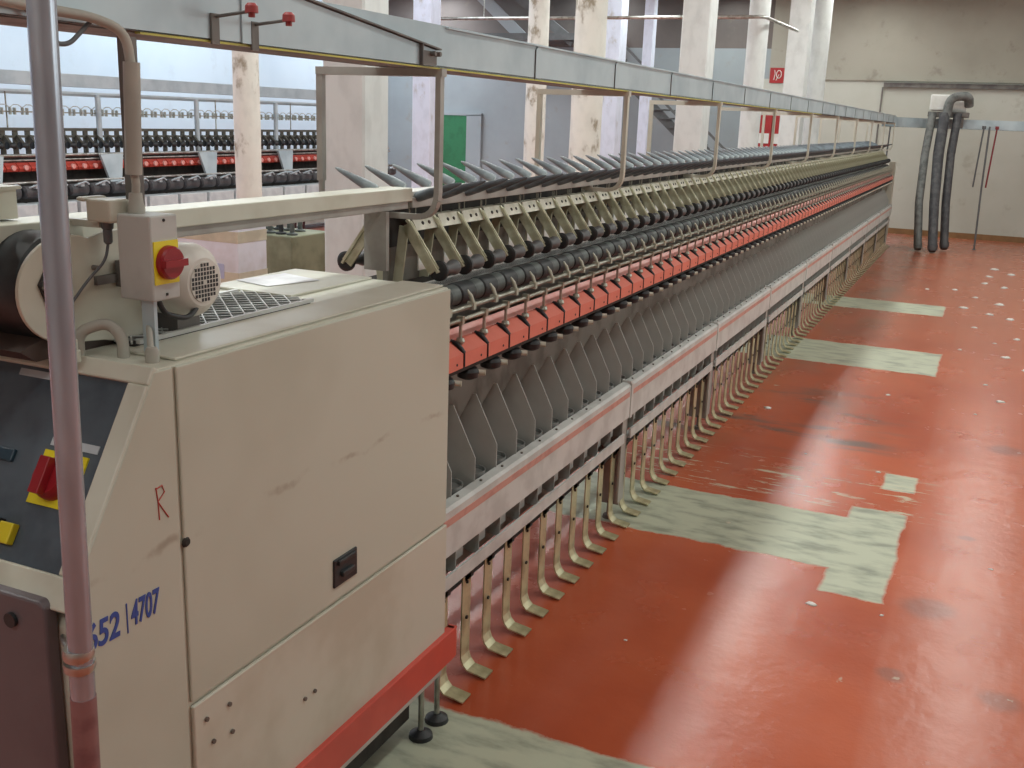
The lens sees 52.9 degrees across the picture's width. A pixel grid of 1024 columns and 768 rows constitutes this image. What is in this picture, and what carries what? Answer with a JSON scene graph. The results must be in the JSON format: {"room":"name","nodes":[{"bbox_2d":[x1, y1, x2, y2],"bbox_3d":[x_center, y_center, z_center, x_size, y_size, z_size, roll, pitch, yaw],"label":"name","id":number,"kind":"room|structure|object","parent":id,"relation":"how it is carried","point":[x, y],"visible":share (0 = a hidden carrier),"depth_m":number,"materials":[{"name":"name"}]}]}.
{"room":"textile factory","nodes":[
{"label":"textile factory","id":0,"kind":"room"},
{"bbox_2d":[0,0,322,153],"bbox_3d":[-9.541,-4.660,15.052,0.200,5.200,28.500,9,16,24],"label":"window","id":1,"kind":"structure","parent":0,"point":[95,55],"depth_m":20.27,"materials":[{"name":"glass"}]},
{"bbox_2d":[296,222,1023,767],"bbox_3d":[-0.646,-0.810,12.020,21.000,0.100,29.000,9,16,24],"label":"floor","id":2,"kind":"structure","parent":0,"point":[724,661],"depth_m":5.13,"materials":[{"name":"red paint"}]},
{"bbox_2d":[25,0,100,767],"bbox_3d":[-0.846,0.242,1.940,0.159,2.901,0.062,12,17,33],"label":"support pole","id":3,"kind":"object","parent":2,"relation":"on","point":[78,652],"visible":1,"depth_m":1.84,"materials":[{"name":"silver metal"}]},
{"bbox_2d":[0,69,395,226],"bbox_3d":[-5.470,-3.590,16.543,1.080,2.470,12.700,9,16,24],"label":"machine","id":4,"kind":"object","parent":2,"relation":"on","point":[174,176],"visible":0.52,"depth_m":16.17,"materials":[{"name":"metal"}]},
{"bbox_2d":[17,203,38,216],"bbox_3d":[-6.564,-2.233,13.526,0.280,0.240,0.600,9,16,24],"label":"tray","id":5,"kind":"object","parent":4,"relation":"on","point":[24,209],"depth_m":13.58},
{"bbox_2d":[28,201,77,213],"bbox_3d":[-6.286,-2.374,14.108,0.280,0.240,0.600,9,16,24],"label":"tray","id":6,"kind":"object","parent":4,"relation":"on","point":[72,205],"depth_m":14.21,"materials":[{"name":"white metal"}]},
{"bbox_2d":[68,199,86,211],"bbox_3d":[-6.008,-2.514,14.690,0.280,0.240,0.600,9,16,24],"label":"tray","id":7,"kind":"object","parent":4,"relation":"on","point":[81,205],"depth_m":14.39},
{"bbox_2d":[109,196,146,206],"bbox_3d":[-5.731,-2.655,15.272,0.280,0.240,0.600,9,16,24],"label":"tray","id":8,"kind":"object","parent":4,"relation":"on","point":[122,197],"depth_m":15.25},
{"bbox_2d":[145,193,177,205],"bbox_3d":[-5.453,-2.796,15.854,0.280,0.240,0.600,9,16,24],"label":"tray","id":9,"kind":"object","parent":4,"relation":"on","point":[157,199],"depth_m":15.76,"materials":[{"name":"white metal"}]},
{"bbox_2d":[170,191,206,203],"bbox_3d":[-5.175,-2.936,16.436,0.280,0.240,0.600,9,16,24],"label":"tray","id":10,"kind":"object","parent":4,"relation":"on","point":[188,196],"depth_m":16.34,"materials":[{"name":"white metal"}]},
{"bbox_2d":[200,189,233,200],"bbox_3d":[-4.897,-3.077,17.018,0.280,0.240,0.600,9,16,24],"label":"tray","id":11,"kind":"object","parent":4,"relation":"on","point":[217,194],"depth_m":16.92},
{"bbox_2d":[226,188,235,198],"bbox_3d":[-4.620,-3.217,17.600,0.280,0.240,0.600,9,16,24],"label":"tray","id":12,"kind":"object","parent":4,"relation":"on","point":[234,189],"depth_m":17.30,"materials":[{"name":"white metal"}]},
{"bbox_2d":[262,186,282,196],"bbox_3d":[-4.342,-3.358,18.182,0.280,0.240,0.600,9,16,24],"label":"tray","id":13,"kind":"object","parent":4,"relation":"on","point":[266,190],"depth_m":18.13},
{"bbox_2d":[274,184,304,194],"bbox_3d":[-4.064,-3.498,18.764,0.280,0.240,0.600,9,16,24],"label":"tray","id":14,"kind":"object","parent":4,"relation":"on","point":[288,189],"depth_m":18.67,"materials":[{"name":"grey metal"}]},
{"bbox_2d":[297,183,318,192],"bbox_3d":[-3.786,-3.639,19.346,0.280,0.240,0.600,9,16,24],"label":"tray","id":15,"kind":"object","parent":4,"relation":"on","point":[309,187],"depth_m":19.15,"materials":[{"name":"grey metal"}]},
{"bbox_2d":[232,51,261,198],"bbox_3d":[-2.931,-3.457,11.338,0.348,5.200,0.348,9,16,24],"label":"column","id":16,"kind":"structure","parent":2,"relation":"on","point":[245,65],"depth_m":11.37,"materials":[{"name":"white concrete"}]},
{"bbox_2d":[266,222,324,273],"bbox_3d":[-2.098,-0.966,9.500,0.620,1.360,0.600,9,16,24],"label":"carton","id":17,"kind":"object","parent":2,"relation":"on","point":[289,247],"visible":0.25,"depth_m":9.15,"materials":[{"name":"beige cardboard"}]},
{"bbox_2d":[322,0,388,276],"bbox_3d":[-1.051,-2.247,6.933,0.350,5.200,0.340,9,16,24],"label":"column","id":18,"kind":"structure","parent":2,"relation":"on","point":[356,105],"depth_m":6.95,"materials":[{"name":"white paint"}]},
{"bbox_2d":[411,0,440,187],"bbox_3d":[-1.517,-5.178,18.186,0.380,5.200,0.380,9,16,24],"label":"column","id":19,"kind":"structure","parent":2,"relation":"on","point":[429,11],"depth_m":18.12,"materials":[{"name":"white paint"}]},
{"bbox_2d":[0,0,895,767],"bbox_3d":[2.946,-1.762,11.222,0.865,2.395,20.820,8,16,23],"label":"machine","id":20,"kind":"object","parent":2,"relation":"on","point":[284,485],"visible":1,"depth_m":3.09,"materials":[{"name":"beige metal"}]},
{"bbox_2d":[26,449,89,508],"bbox_3d":[-0.965,0.204,2.188,0.123,0.103,0.066,8,16,23],"label":"switch plate","id":21,"kind":"object","parent":20,"relation":"attached to","point":[44,470],"depth_m":2.16,"materials":[{"name":"yellow plastic"}]},
{"bbox_2d":[153,239,179,285],"bbox_3d":[-0.765,-0.270,2.280,0.003,0.095,0.075,8,16,23],"label":"switch plate","id":22,"kind":"object","parent":20,"relation":"attached to","point":[158,245],"depth_m":2.26,"materials":[{"name":"yellow plastic"}]},
{"bbox_2d":[190,261,218,302],"bbox_3d":[-0.740,-0.245,2.480,0.003,0.100,0.100,8,16,23],"label":"fan grille","id":23,"kind":"object","parent":20,"relation":"attached to","point":[197,266],"depth_m":2.47,"materials":[{"name":"beige metal"}]},
{"bbox_2d":[114,289,313,343],"bbox_3d":[-0.849,-0.190,2.747,0.284,0.010,0.721,8,16,23],"label":"grille","id":24,"kind":"object","parent":20,"relation":"attached to","point":[232,306],"depth_m":2.77,"materials":[{"name":"grey metal"}]},
{"bbox_2d":[238,273,317,286],"bbox_3d":[-0.767,-0.340,3.350,0.182,0.002,0.212,14,19,38],"label":"paper sheet","id":25,"kind":"object","parent":20,"relation":"on","point":[284,278],"visible":1,"depth_m":3.34,"materials":[{"name":"white paper"}]},
{"bbox_2d":[451,478,463,495],"bbox_3d":[-0.257,0.461,4.024,0.130,0.155,0.130,8,16,23],"label":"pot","id":26,"kind":"object","parent":20,"relation":"on","point":[457,485],"depth_m":3.98,"materials":[{"name":"grey metal"}]},
{"bbox_2d":[475,464,485,479],"bbox_3d":[-0.174,0.418,4.200,0.130,0.155,0.130,8,16,23],"label":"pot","id":27,"kind":"object","parent":20,"relation":"on","point":[480,474],"depth_m":4.16,"materials":[{"name":"grey metal"}]},
{"bbox_2d":[497,451,506,464],"bbox_3d":[-0.091,0.375,4.377,0.130,0.155,0.130,8,16,23],"label":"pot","id":28,"kind":"object","parent":20,"relation":"on","point":[501,456],"depth_m":4.34,"materials":[{"name":"grey metal"}]},
{"bbox_2d":[0,0,1023,130],"bbox_3d":[6.078,-2.583,9.731,6.732,0.384,22.125,8,16,23],"label":"track","id":29,"kind":"object","parent":20,"relation":"attached to","point":[306,29],"visible":0.91,"depth_m":3.23,"materials":[{"name":"grey metal"}]},
{"bbox_2d":[913,92,973,252],"bbox_3d":[8.261,-4.102,19.840,0.808,2.974,1.811,9,16,24],"label":"pipes","id":30,"kind":"object","parent":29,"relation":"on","point":[955,105],"visible":1,"depth_m":19.75,"materials":[{"name":"grey plastic"}]},
{"bbox_2d":[972,126,985,186],"bbox_3d":[9.050,-4.402,19.959,0.065,1.161,0.095,-12,20,-43],"label":"hanging cord","id":31,"kind":"object","parent":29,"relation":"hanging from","point":[983,127],"visible":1,"depth_m":19.94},
{"bbox_2d":[985,126,998,187],"bbox_3d":[9.259,-4.371,19.867,0.065,1.161,0.095,-12,20,-43],"label":"hanging cord","id":32,"kind":"object","parent":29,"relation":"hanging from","point":[996,127],"visible":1,"depth_m":19.85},
{"bbox_2d":[516,439,524,452],"bbox_3d":[-0.009,0.332,4.554,0.130,0.155,0.130,8,16,23],"label":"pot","id":33,"kind":"object","parent":20,"relation":"on","point":[520,443],"depth_m":4.51,"materials":[{"name":"grey metal"}]},
{"bbox_2d":[535,427,542,439],"bbox_3d":[0.074,0.289,4.731,0.130,0.155,0.130,8,16,23],"label":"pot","id":34,"kind":"object","parent":20,"relation":"on","point":[538,432],"depth_m":4.69,"materials":[{"name":"grey metal"}]},
{"bbox_2d":[552,417,558,428],"bbox_3d":[0.157,0.246,4.908,0.130,0.155,0.130,8,16,23],"label":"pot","id":35,"kind":"object","parent":20,"relation":"on","point":[555,422],"depth_m":4.86,"materials":[{"name":"grey metal"}]},
{"bbox_2d":[568,407,574,417],"bbox_3d":[0.240,0.204,5.085,0.130,0.155,0.130,8,16,23],"label":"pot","id":36,"kind":"object","parent":20,"relation":"on","point":[571,414],"depth_m":5.04,"materials":[{"name":"grey metal"}]},
{"bbox_2d":[582,399,588,408],"bbox_3d":[0.322,0.161,5.262,0.130,0.155,0.130,8,16,23],"label":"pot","id":37,"kind":"object","parent":20,"relation":"on","point":[585,405],"depth_m":5.21,"materials":[{"name":"grey metal"}]},
{"bbox_2d":[596,390,601,398],"bbox_3d":[0.405,0.118,5.439,0.130,0.155,0.130,8,16,23],"label":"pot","id":38,"kind":"object","parent":20,"relation":"on","point":[598,393],"depth_m":5.40,"materials":[{"name":"grey metal"}]},
{"bbox_2d":[609,382,613,390],"bbox_3d":[0.488,0.075,5.616,0.130,0.155,0.130,8,16,23],"label":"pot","id":39,"kind":"object","parent":20,"relation":"on","point":[611,386],"depth_m":5.57,"materials":[{"name":"grey metal"}]},
{"bbox_2d":[523,0,549,176],"bbox_3d":[0.416,-5.025,17.867,0.417,5.200,0.417,9,16,24],"label":"column","id":40,"kind":"structure","parent":2,"relation":"on","point":[539,10],"depth_m":17.72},
{"bbox_2d":[567,0,607,173],"bbox_3d":[0.980,-3.834,13.349,0.467,5.200,0.467,9,16,24],"label":"column","id":41,"kind":"structure","parent":2,"relation":"on","point":[591,15],"depth_m":13.21,"materials":[{"name":"white paint"}]},
{"bbox_2d":[478,0,726,151],"bbox_3d":[2.419,-6.928,23.993,6.916,4.407,1.500,9,16,24],"label":"staircase","id":42,"kind":"structure","parent":2,"relation":"on","point":[560,36],"depth_m":23.76,"materials":[{"name":"metal"}]},
{"bbox_2d":[600,0,628,169],"bbox_3d":[1.865,-5.359,19.363,0.380,5.200,0.380,9,16,24],"label":"column","id":43,"kind":"structure","parent":2,"relation":"on","point":[616,34],"depth_m":19.18,"materials":[{"name":"white paint"}]},
{"bbox_2d":[635,0,657,166],"bbox_3d":[2.915,-6.140,22.529,0.240,5.200,0.240,9,16,24],"label":"column","id":44,"kind":"structure","parent":2,"relation":"on","point":[651,6],"depth_m":22.21,"materials":[{"name":"white paint"}]},
{"bbox_2d":[673,0,718,162],"bbox_3d":[2.611,-4.141,14.765,0.420,5.200,0.420,9,16,24],"label":"column","id":45,"kind":"structure","parent":2,"relation":"on","point":[699,20],"depth_m":14.49,"materials":[{"name":"white paint"}]},
{"bbox_2d":[738,0,771,148],"bbox_3d":[4.036,-4.755,17.338,0.398,5.200,0.398,9,16,24],"label":"column","id":46,"kind":"structure","parent":2,"relation":"on","point":[758,29],"depth_m":17.06,"materials":[{"name":"white paint"}]},
{"bbox_2d":[777,0,815,145],"bbox_3d":[5.258,-5.207,19.255,0.400,5.200,0.400,9,16,24],"label":"column","id":47,"kind":"structure","parent":2,"relation":"on","point":[802,12],"depth_m":18.91,"materials":[{"name":"white paint"}]},
{"bbox_2d":[805,601,816,606],"bbox_3d":[1.432,1.047,4.920,0.045,0.008,0.054,-10,19,-40],"label":"tuft","id":48,"kind":"object","parent":2,"relation":"on","point":[810,603],"visible":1,"depth_m":4.91,"materials":[{"name":"white fabric"}]},
{"bbox_2d":[801,0,833,144],"bbox_3d":[5.788,-5.320,19.768,0.388,5.200,0.388,9,16,24],"label":"column","id":49,"kind":"structure","parent":2,"relation":"on","point":[822,18],"depth_m":19.43,"materials":[{"name":"white paint"}]},
{"bbox_2d":[886,127,890,155],"bbox_3d":[7.456,-4.018,20.765,0.081,2.300,0.057,4,15,6],"label":"rod","id":50,"kind":"object","parent":2,"relation":"on","point":[890,127],"visible":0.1,"depth_m":20.52,"materials":[{"name":"grey metal"}]},
{"bbox_2d":[972,127,990,249],"bbox_3d":[9.111,-3.782,19.988,0.078,2.352,0.220,3,15,2],"label":"rod","id":51,"kind":"object","parent":2,"relation":"on","point":[987,144],"visible":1,"depth_m":20.00,"materials":[{"name":"metal"}]},
{"bbox_3d":[-2.181,-0.128,7.371,0.964,0.800,0.386,9,16,24],"label":"carton","id":52,"kind":"object","parent":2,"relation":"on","visible":0},
{"bbox_2d":[177,227,267,282],"bbox_3d":[-2.147,-0.811,7.178,0.854,0.620,0.306,9,16,24],"label":"carton","id":53,"kind":"object","parent":52,"relation":"on","point":[238,254],"visible":0.15,"depth_m":6.92,"materials":[{"name":"white cardboard"}]},
{"bbox_2d":[388,0,1023,236],"bbox_3d":[5.382,-6.376,23.790,21.000,5.200,0.200,9,16,24],"label":"wall","id":54,"kind":"structure","parent":0,"point":[893,39],"depth_m":22.53,"materials":[{"name":"beige paint"}]},
{"bbox_2d":[443,112,482,184],"bbox_3d":[-1.350,-5.925,26.942,1.200,2.270,0.100,9,16,24],"label":"door","id":55,"kind":"structure","parent":54,"relation":"in","point":[462,139],"depth_m":26.78,"materials":[{"name":"green metal"}]},
{"bbox_2d":[758,115,772,146],"bbox_3d":[5.741,-5.679,23.543,0.380,0.900,0.250,9,16,24],"label":"sign","id":56,"kind":"object","parent":54,"relation":"attached to","point":[769,118],"visible":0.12,"depth_m":23.39,"materials":[{"name":"red paint"}]},
{"bbox_2d":[773,116,779,146],"bbox_3d":[6.131,-5.620,23.371,0.380,0.900,0.250,9,16,24],"label":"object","id":57,"kind":"object","parent":54,"relation":"attached to","point":[776,132],"visible":0.09,"depth_m":23.29,"materials":[{"name":"red paint"}]},
{"bbox_2d":[769,68,784,82],"bbox_3d":[5.990,-6.956,23.221,0.350,0.330,0.024,9,16,24],"label":"sign","id":58,"kind":"object","parent":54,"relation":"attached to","point":[776,74],"visible":0.99,"depth_m":23.23,"materials":[{"name":"red paint"}]},
{"bbox_2d":[875,87,883,143],"bbox_3d":[7.995,-4.937,22.754,0.030,3.120,0.040,9,16,24],"label":"trim","id":59,"kind":"structure","parent":54,"relation":"attached to","point":[882,87],"depth_m":22.46,"materials":[{"name":"grey metal"}]},
{"bbox_2d":[825,77,1023,82],"bbox_3d":[10.565,-6.217,21.213,9.100,0.050,0.050,9,16,24],"label":"trim","id":60,"kind":"structure","parent":54,"relation":"attached to","point":[826,78],"depth_m":21.95,"materials":[{"name":"grey metal"}]},
{"bbox_2d":[883,82,1023,89],"bbox_3d":[11.362,-5.982,20.849,7.300,0.095,0.120,9,16,24],"label":"trim","id":61,"kind":"structure","parent":54,"relation":"attached to","point":[886,84],"depth_m":21.70,"materials":[{"name":"grey metal"}]},
{"bbox_2d":[888,228,1023,242],"bbox_3d":[9.959,-3.185,22.251,10.200,0.120,0.020,9,16,24],"label":"baseboard","id":62,"kind":"structure","parent":54,"relation":"attached to","point":[890,230],"depth_m":22.27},
{"bbox_3d":[-0.458,-5.962,10.686,21.000,0.150,29.000,9,16,24],"label":"ceiling","id":63,"kind":"structure","parent":0,"visible":0},
{"bbox_3d":[-0.483,-7.195,18.339,0.019,1.300,0.019,9,16,24],"label":"wire","id":64,"kind":"object","parent":63,"relation":"hanging from","visible":0},
{"bbox_2d":[441,15,798,31],"bbox_3d":[1.592,-6.466,18.532,6.708,0.116,1.831,9,16,24],"label":"pipe rail","id":65,"kind":"object","parent":64,"relation":"hanging from","point":[718,16],"visible":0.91,"depth_m":17.43,"materials":[{"name":"metal"}]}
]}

